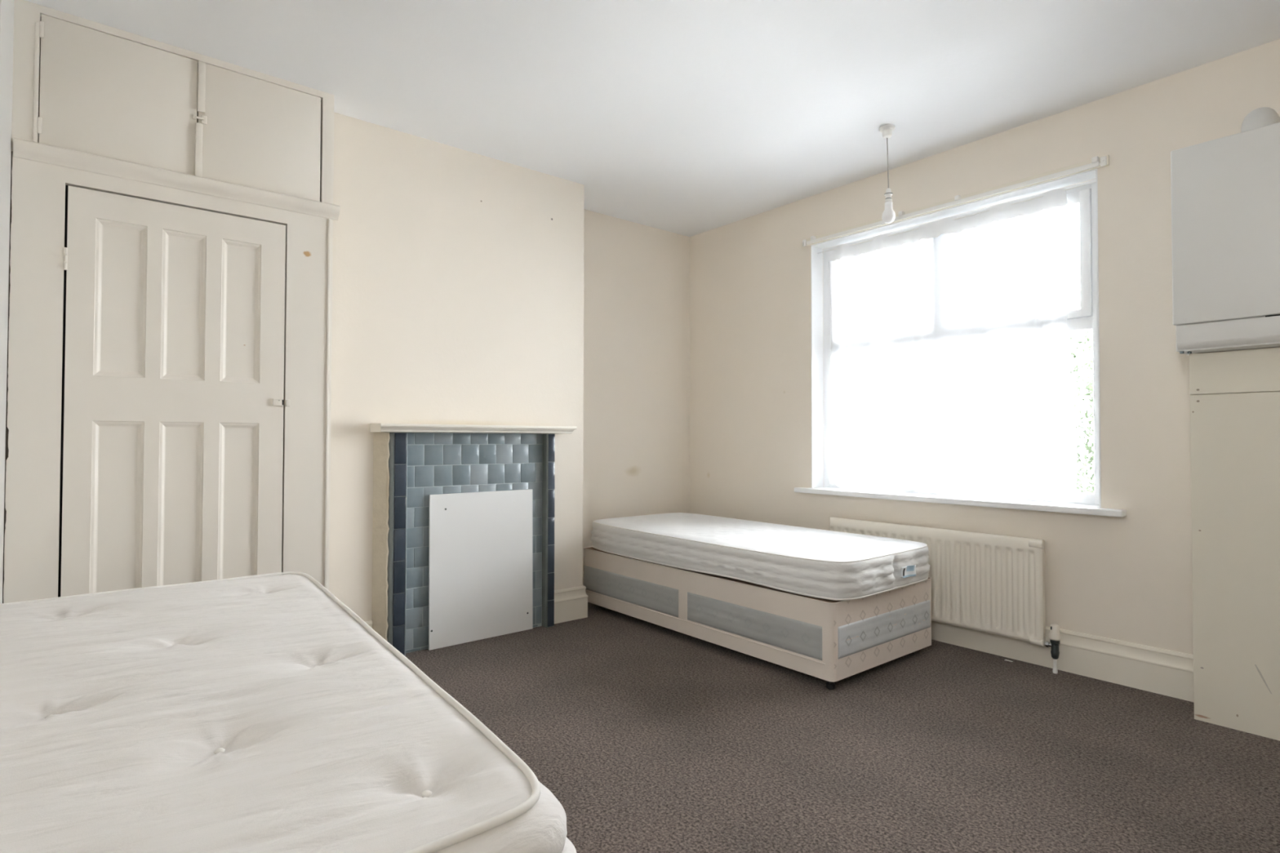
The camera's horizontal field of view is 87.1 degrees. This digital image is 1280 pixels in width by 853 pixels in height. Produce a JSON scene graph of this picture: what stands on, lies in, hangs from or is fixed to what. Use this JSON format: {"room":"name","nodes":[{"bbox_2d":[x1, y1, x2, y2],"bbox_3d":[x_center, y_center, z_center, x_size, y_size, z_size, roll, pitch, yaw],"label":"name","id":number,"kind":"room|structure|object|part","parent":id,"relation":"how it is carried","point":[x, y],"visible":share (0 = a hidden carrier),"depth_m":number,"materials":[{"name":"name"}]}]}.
{"room":"bedroom","nodes":[
{"label":"bedroom","id":0,"kind":"room"},
{"bbox_2d":[0,0,13,604],"bbox_3d":[-2.614,-0.209,2.192,0.815,2.690,0.959,1,-1,-39],"label":"wall","id":1,"kind":"structure","parent":0,"point":[6,6],"depth_m":2.29,"materials":[{"name":"white paint"}]},
{"bbox_2d":[328,111,584,621],"bbox_3d":[-1.058,-0.174,3.842,1.530,2.690,0.368,1,-1,-39],"label":"wall","id":2,"kind":"structure","parent":0,"point":[458,273],"depth_m":3.62,"materials":[{"name":"beige paint"}]},
{"bbox_2d":[364,620,372,628],"bbox_3d":[-1.429,1.062,3.266,0.252,0.194,0.022,1,-1,-39],"label":"baseboard","id":3,"kind":"structure","parent":2,"relation":"attached to","point":[369,623],"depth_m":3.34,"materials":[{"name":"beige paint"}]},
{"bbox_2d":[554,585,587,623],"bbox_3d":[-0.545,1.082,4.224,0.264,0.194,0.390,1,-1,-39],"label":"baseboard","id":4,"kind":"structure","parent":2,"relation":"attached to","point":[570,603],"depth_m":4.08,"materials":[{"name":"beige paint"}]},
{"bbox_2d":[582,208,689,571],"bbox_3d":[-1.507,-0.176,3.791,4.794,2.690,0.120,1,-1,-39],"label":"wall","id":5,"kind":"structure","parent":0,"point":[636,425],"depth_m":4.91,"materials":[{"name":"beige paint"}]},
{"bbox_2d":[25,0,1279,236],"bbox_3d":[0.048,-1.610,2.138,5.074,0.120,4.687,1,-1,-39],"label":"ceiling","id":6,"kind":"structure","parent":0,"point":[686,117],"depth_m":2.87,"materials":[{"name":"white paint"}]},
{"bbox_2d":[879,124,895,223],"bbox_3d":[1.258,-1.277,3.422,0.078,0.492,0.078,1,-1,-39],"label":"pendant light","id":7,"kind":"object","parent":6,"relation":"hanging from","point":[888,216],"visible":1,"depth_m":3.40,"materials":[{"name":"white plastic"}]},
{"bbox_3d":[1.261,-1.084,3.413,0.065,0.106,0.065,1,-1,-39],"label":"light bulb","id":8,"kind":"part","parent":7,"relation":"part of","materials":[{"name":"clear glass"}]},
{"bbox_2d":[405,602,1279,852],"bbox_3d":[-0.066,1.188,1.996,4.794,0.100,4.687,1,-1,-39],"label":"floor","id":9,"kind":"structure","parent":0,"point":[648,737],"depth_m":2.37,"materials":[{"name":"brown carpet"}]},
{"bbox_2d":[2,0,339,603],"bbox_3d":[-1.874,-0.196,2.804,1.107,2.690,0.207,1,-1,-39],"label":"tall cabinet","id":10,"kind":"object","parent":9,"relation":"on","point":[172,212],"visible":0.83,"depth_m":2.69,"materials":[{"name":"white paint"}]},
{"bbox_3d":[-2.020,-1.273,2.629,0.484,0.482,0.018,1,-1,-39],"label":"door","id":11,"kind":"part","parent":10,"relation":"part of","materials":[{"name":"white paint"}]},
{"bbox_3d":[-1.862,0.120,2.736,0.734,2.032,0.024,1,-1,-39],"label":"panelled door","id":12,"kind":"part","parent":10,"relation":"part of","materials":[{"name":"white paint"}]},
{"bbox_3d":[-1.815,-0.994,2.755,1.100,0.064,0.034,1,-1,-39],"label":"transom moulding","id":13,"kind":"part","parent":10,"relation":"part of","materials":[{"name":"white paint"}]},
{"bbox_3d":[-1.647,-1.267,2.933,0.469,0.482,0.018,1,-1,-39],"label":"door","id":14,"kind":"part","parent":10,"relation":"part of","materials":[{"name":"white paint"}]},
{"bbox_2d":[0,571,576,852],"bbox_3d":[-1.177,0.815,1.362,1.457,0.618,2.148,1,-1,-39],"label":"bed","id":15,"kind":"object","parent":9,"relation":"on","point":[257,713],"visible":1,"depth_m":1.12,"materials":[{"name":"white fabric"}]},
{"bbox_2d":[369,423,577,656],"bbox_3d":[-0.862,0.580,3.648,1.131,1.176,0.161,1,-1,-39],"label":"fireplace","id":16,"kind":"object","parent":9,"relation":"on","point":[412,462],"visible":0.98,"depth_m":3.52,"materials":[{"name":"blue tile"}]},
{"bbox_2d":[369,423,577,433],"bbox_3d":[-0.861,0.013,3.659,1.131,0.043,0.161,1,-1,-39],"label":"mantel shelf","id":17,"kind":"object","parent":16,"relation":"attached to","point":[380,428],"depth_m":3.53,"materials":[{"name":"beige paint"}]},
{"bbox_3d":[-0.898,0.602,3.710,0.822,1.128,0.010,1,-1,-39],"label":"tile panel","id":18,"kind":"part","parent":16,"relation":"part of","materials":[{"name":"tile"}]},
{"bbox_2d":[428,488,533,650],"bbox_3d":[-0.864,0.765,3.712,0.622,0.806,0.022,1,-1,-40],"label":"board","id":19,"kind":"object","parent":9,"relation":"on","point":[481,586],"visible":1,"depth_m":3.69,"materials":[{"name":"laminate"}]},
{"bbox_2d":[583,546,932,689],"bbox_3d":[0.567,0.982,3.938,0.883,0.389,1.928,1,-1,-39],"label":"base","id":20,"kind":"object","parent":9,"relation":"on","point":[831,641],"visible":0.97,"depth_m":3.30,"materials":[{"name":"beige fabric"}]},
{"bbox_3d":[-0.079,0.977,4.040,0.010,0.152,0.915,1,-1,-39],"label":"drawer panel","id":21,"kind":"part","parent":20,"relation":"part of","materials":[{"name":"grey fabric"}]},
{"bbox_3d":[0.528,0.962,3.296,0.010,0.149,0.864,1,-1,-39],"label":"drawer panel","id":22,"kind":"part","parent":20,"relation":"part of","materials":[{"name":"grey fabric"}]},
{"bbox_2d":[591,512,930,600],"bbox_3d":[0.589,0.692,3.938,0.941,0.184,1.998,1,-1,-39],"label":"mattress","id":23,"kind":"object","parent":20,"relation":"on","point":[824,564],"visible":1,"depth_m":3.40,"materials":[{"name":"white fabric"}]},
{"bbox_2d":[902,565,915,577],"bbox_3d":[1.289,0.696,3.227,0.117,0.055,0.010,1,-1,-39],"label":"label","id":24,"kind":"object","parent":23,"relation":"attached to","point":[908,571],"depth_m":3.24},
{"bbox_3d":[1.178,0.953,3.198,0.805,0.140,0.008,1,-1,-39],"label":"panel","id":25,"kind":"part","parent":20,"relation":"part of","materials":[{"name":"grey fabric"}]},
{"bbox_2d":[1189,346,1279,741],"bbox_3d":[2.503,0.430,2.468,0.235,1.444,0.710,1,-1,-39],"label":"panel","id":26,"kind":"object","parent":9,"relation":"on","point":[1234,397],"visible":0.93,"depth_m":2.56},
{"bbox_3d":[2.420,-0.213,2.411,0.016,0.162,0.710,1,-1,-39],"label":"panel","id":27,"kind":"part","parent":26,"relation":"part of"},
{"bbox_3d":[2.510,0.430,2.474,0.218,1.444,0.710,1,-1,-39],"label":"panel","id":28,"kind":"part","parent":26,"relation":"part of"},
{"bbox_2d":[689,39,1279,654],"bbox_3d":[1.903,-0.122,3.625,0.280,2.790,4.687,1,-1,-39],"label":"wall","id":29,"kind":"structure","parent":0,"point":[1128,578],"depth_m":3.21,"materials":[{"name":"beige paint"}]},
{"bbox_2d":[829,517,1061,674],"bbox_3d":[1.596,0.862,3.670,0.110,0.622,1.266,1,-1,-39],"label":"panel radiator","id":30,"kind":"object","parent":29,"relation":"attached to","point":[986,583],"visible":0.74,"depth_m":3.41,"materials":[{"name":"white metal"}]},
{"bbox_3d":[1.587,0.812,3.711,0.023,0.500,1.173,1,-1,-39],"label":"panel","id":31,"kind":"part","parent":30,"relation":"part of","materials":[{"name":"white metal"}]},
{"bbox_2d":[794,155,1126,517],"bbox_3d":[1.674,-0.410,3.785,0.260,1.657,1.804,1,-1,-39],"label":"window","id":32,"kind":"structure","parent":29,"relation":"attached to","point":[945,332],"depth_m":3.80,"materials":[{"name":"white paint"}]},
{"bbox_3d":[1.486,-0.829,4.149,0.062,0.618,0.702,1,-1,-39],"label":"sash","id":33,"kind":"part","parent":32,"relation":"part of","materials":[{"name":"white glass"}]},
{"bbox_3d":[1.495,-0.059,4.142,0.004,0.799,0.708,1,-1,-39],"label":"glass pane","id":34,"kind":"part","parent":32,"relation":"part of","materials":[{"name":"white glass"}]},
{"bbox_3d":[1.607,-1.216,3.753,0.046,0.048,1.714,1,-1,-39],"label":"curtain rail","id":35,"kind":"part","parent":32,"relation":"part of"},
{"bbox_2d":[818,181,1096,499],"bbox_3d":[1.676,-0.393,3.793,0.072,1.544,1.601,1,-1,-39],"label":"curtain","id":36,"kind":"object","parent":32,"relation":"hanging from","point":[1050,199],"visible":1,"depth_m":3.73,"materials":[{"name":"fabric"}]},
{"bbox_3d":[1.647,0.401,3.749,0.195,0.032,1.804,1,-1,-39],"label":"sill","id":37,"kind":"part","parent":32,"relation":"part of","materials":[{"name":"white plastic"}]},
{"bbox_3d":[1.943,-0.549,3.519,0.020,0.020,0.100,1,-1,-39],"label":"sash handle","id":38,"kind":"part","parent":32,"relation":"part of","materials":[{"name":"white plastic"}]},
{"bbox_3d":[1.985,-0.831,3.558,0.004,0.524,0.623,1,-1,-39],"label":"glass pane","id":39,"kind":"part","parent":32,"relation":"part of","materials":[{"name":"white glass"}]},
{"bbox_3d":[1.975,-0.840,3.550,0.062,0.618,0.713,1,-1,-39],"label":"sash","id":40,"kind":"part","parent":32,"relation":"part of","materials":[{"name":"white glass"}]},
{"bbox_2d":[931,620,1194,702],"bbox_3d":[1.369,1.082,4.013,0.022,0.194,3.135,1,-1,-39],"label":"baseboard","id":41,"kind":"structure","parent":29,"relation":"attached to","point":[1164,672],"depth_m":3.09,"materials":[{"name":"beige paint"}]},
{"bbox_2d":[1170,106,1279,355],"bbox_3d":[2.360,-0.761,2.600,0.324,0.949,0.423,1,-1,-39],"label":"boiler","id":42,"kind":"object","parent":29,"relation":"attached to","point":[1225,191],"visible":0.99,"depth_m":2.53,"materials":[{"name":"white metal"}]},
{"bbox_3d":[2.368,-0.693,2.605,0.303,0.794,0.411,1,-1,-39],"label":"casing","id":43,"kind":"part","parent":42,"relation":"part of","materials":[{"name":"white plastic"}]},
{"label":"outside","id":44,"kind":"structure","parent":0,"visible":0},
{"bbox_2d":[899,480,1088,492],"bbox_3d":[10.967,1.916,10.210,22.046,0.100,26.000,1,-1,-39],"label":"ground","id":45,"kind":"structure","parent":44,"point":[1056,489],"depth_m":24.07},
{"bbox_2d":[1052,330,1094,493],"bbox_3d":[5.339,0.102,6.608,2.234,3.373,2.260,0,-1,9],"label":"bush","id":46,"kind":"object","parent":45,"relation":"on","point":[1089,387],"visible":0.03,"depth_m":6.97,"materials":[{"name":"green plant"}]}
]}

